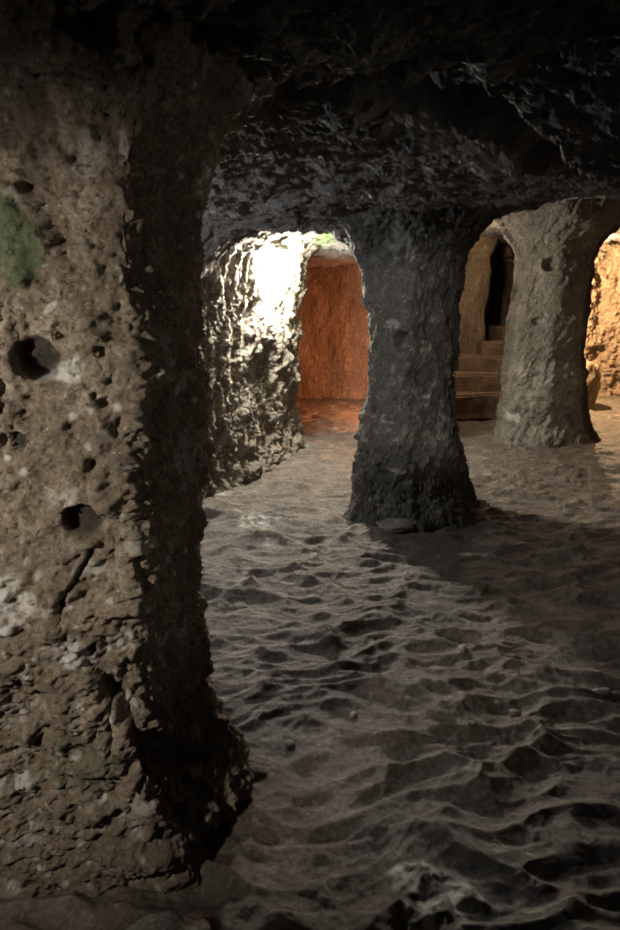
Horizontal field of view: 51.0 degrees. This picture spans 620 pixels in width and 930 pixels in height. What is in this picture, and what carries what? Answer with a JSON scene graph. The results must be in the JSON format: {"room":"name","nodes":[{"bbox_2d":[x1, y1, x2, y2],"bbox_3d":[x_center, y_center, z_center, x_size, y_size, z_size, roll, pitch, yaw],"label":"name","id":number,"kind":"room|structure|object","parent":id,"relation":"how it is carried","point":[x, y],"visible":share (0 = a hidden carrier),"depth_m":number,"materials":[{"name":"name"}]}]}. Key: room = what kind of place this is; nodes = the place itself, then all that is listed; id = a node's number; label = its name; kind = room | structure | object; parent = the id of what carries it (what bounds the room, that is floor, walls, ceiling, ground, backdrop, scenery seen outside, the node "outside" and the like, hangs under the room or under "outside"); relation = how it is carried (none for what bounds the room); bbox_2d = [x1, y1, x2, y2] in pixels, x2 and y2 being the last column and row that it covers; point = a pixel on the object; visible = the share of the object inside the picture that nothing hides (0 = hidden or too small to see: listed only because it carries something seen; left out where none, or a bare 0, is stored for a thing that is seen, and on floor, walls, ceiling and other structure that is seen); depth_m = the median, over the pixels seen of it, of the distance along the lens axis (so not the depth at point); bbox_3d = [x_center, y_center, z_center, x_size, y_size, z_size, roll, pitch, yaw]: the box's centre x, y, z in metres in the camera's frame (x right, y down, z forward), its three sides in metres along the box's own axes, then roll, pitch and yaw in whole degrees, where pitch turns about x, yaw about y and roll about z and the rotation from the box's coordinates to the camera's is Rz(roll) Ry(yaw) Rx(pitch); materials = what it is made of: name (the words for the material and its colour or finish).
{"room":"underground cave chamber","nodes":[
{"label":"underground cave chamber","id":0,"kind":"room"},
{"bbox_2d":[199,231,322,499],"bbox_3d":[-1.472,-1.036,5.901,2.852,2.400,7.442,6,15,23],"label":"wall","id":1,"kind":"structure","parent":0,"point":[252,329],"depth_m":5.94,"materials":[{"name":"grey stone"}]},
{"bbox_2d":[271,244,292,282],"bbox_3d":[-0.381,-1.834,5.937,0.450,0.337,0.200,0,13,0],"label":"wall lamp","id":2,"kind":"object","parent":1,"relation":"attached to","point":[281,266],"visible":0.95,"depth_m":5.87,"materials":[{"name":"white glass"}]},
{"bbox_2d":[274,244,289,253],"bbox_3d":[-0.256,-1.962,5.906,0.150,0.070,0.150,0,13,0],"label":"socket","id":3,"kind":"object","parent":2,"relation":"attached to","point":[280,248],"depth_m":5.85,"materials":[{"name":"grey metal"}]},
{"bbox_2d":[0,395,619,929],"bbox_3d":[0.000,0.019,6.173,20.559,0.222,14.400,0,13,0],"label":"floor","id":4,"kind":"structure","parent":0,"point":[435,806],"depth_m":2.53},
{"bbox_2d":[0,0,286,898],"bbox_3d":[-0.796,-0.064,1.963,2.346,2.346,1.382,0,13,0],"label":"rock pillar","id":5,"kind":"structure","parent":4,"relation":"on","point":[121,756],"depth_m":1.49,"materials":[{"name":"stone"}]},
{"bbox_2d":[126,910,210,929],"bbox_3d":[-0.347,1.152,1.551,0.224,0.175,0.122,-4,14,-17],"label":"boulder","id":6,"kind":"object","parent":4,"relation":"on","point":[166,920],"visible":1,"depth_m":1.54,"materials":[{"name":"stone"}]},
{"bbox_2d":[232,603,247,609],"bbox_3d":[-0.365,0.741,3.393,0.096,0.046,0.063,13,19,43],"label":"pebble","id":7,"kind":"object","parent":4,"relation":"on","point":[236,606],"visible":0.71,"depth_m":3.37,"materials":[{"name":"stone"}]},
{"bbox_2d":[285,740,294,748],"bbox_3d":[-0.072,0.991,2.312,0.031,0.021,0.040,-10,16,-35],"label":"pebble","id":8,"kind":"object","parent":4,"relation":"on","point":[290,744],"visible":1,"depth_m":2.30,"materials":[{"name":"stone"}]},
{"bbox_2d":[349,711,356,717],"bbox_3d":[0.165,0.955,2.482,0.028,0.020,0.035,-1,13,-2],"label":"pebble","id":9,"kind":"object","parent":4,"relation":"on","point":[353,714],"visible":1,"depth_m":2.47,"materials":[{"name":"stone"}]},
{"bbox_2d":[378,517,414,532],"bbox_3d":[0.603,0.421,4.545,0.258,0.101,0.166,0,13,0],"label":"stone","id":10,"kind":"object","parent":4,"relation":"on","point":[390,525],"visible":0.99,"depth_m":4.50,"materials":[{"name":"grey stone"}]},
{"bbox_2d":[331,199,557,533],"bbox_3d":[0.830,-0.748,4.760,1.935,2.391,1.497,1,13,3],"label":"rock pillar","id":11,"kind":"structure","parent":4,"relation":"on","point":[410,463],"depth_m":4.43,"materials":[{"name":"grey stone"}]},
{"bbox_2d":[458,644,466,652],"bbox_3d":[0.679,0.819,2.899,0.040,0.034,0.056,4,14,17],"label":"pebble","id":12,"kind":"object","parent":4,"relation":"on","point":[462,648],"visible":1,"depth_m":2.88,"materials":[{"name":"stone"}]},
{"bbox_2d":[452,325,505,418],"bbox_3d":[2.650,-1.588,10.412,1.300,1.262,3.025,0,13,0],"label":"stone staircase","id":13,"kind":"structure","parent":4,"relation":"on","point":[475,378],"depth_m":9.35,"materials":[{"name":"brown stone"}]},
{"bbox_2d":[509,709,520,714],"bbox_3d":[0.783,0.946,2.485,0.046,0.022,0.032,0,13,0],"label":"pebble","id":14,"kind":"object","parent":4,"relation":"on","point":[511,711],"visible":1,"depth_m":2.48,"materials":[{"name":"stone"}]},
{"bbox_2d":[492,197,619,447],"bbox_3d":[3.036,-1.633,7.532,2.382,2.820,1.602,0,13,0],"label":"rock pillar","id":15,"kind":"structure","parent":4,"relation":"on","point":[543,373],"depth_m":7.19,"materials":[{"name":"grey stone"}]},
{"bbox_2d":[586,359,600,408],"bbox_3d":[4.401,-1.295,10.385,0.420,0.847,0.697,0,13,0],"label":"boulder","id":16,"kind":"object","parent":4,"relation":"on","point":[593,381],"visible":0.4,"depth_m":10.09,"materials":[{"name":"brown stone"}]},
{"bbox_2d":[594,687,610,694],"bbox_3d":[1.160,0.900,2.580,0.070,0.027,0.038,-2,14,-9],"label":"pebble","id":17,"kind":"object","parent":4,"relation":"on","point":[601,691],"visible":1,"depth_m":2.57,"materials":[{"name":"stone"}]},
{"bbox_2d":[297,264,369,399],"bbox_3d":[0.387,-2.026,9.367,3.842,2.720,3.230,7,15,28],"label":"wall","id":18,"kind":"structure","parent":0,"point":[333,347],"depth_m":10.85,"materials":[{"name":"brown stone"}]},
{"bbox_2d":[51,0,619,277],"bbox_3d":[0.000,-1.867,5.723,20.559,1.385,14.400,0,13,0],"label":"ceiling","id":19,"kind":"structure","parent":0,"point":[405,105],"depth_m":1.89,"materials":[{"name":"grey stone"}]},
{"bbox_2d":[458,235,499,353],"bbox_3d":[2.244,-2.132,9.814,0.949,2.720,5.652,5,14,20],"label":"wall","id":20,"kind":"structure","parent":0,"point":[472,304],"depth_m":10.19,"materials":[{"name":"brown stone"}]},
{"bbox_2d":[485,244,514,325],"bbox_3d":[3.461,-2.358,10.761,0.780,2.720,3.847,-2,14,-8],"label":"doorway","id":21,"kind":"structure","parent":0,"point":[502,258],"depth_m":11.99,"materials":[{"name":"black"}]},
{"bbox_2d":[584,240,619,395],"bbox_3d":[5.012,-1.013,5.114,2.684,2.720,12.835,0,13,0],"label":"wall","id":22,"kind":"structure","parent":0,"point":[602,347],"depth_m":11.16,"materials":[{"name":"beige stone"}]}
]}

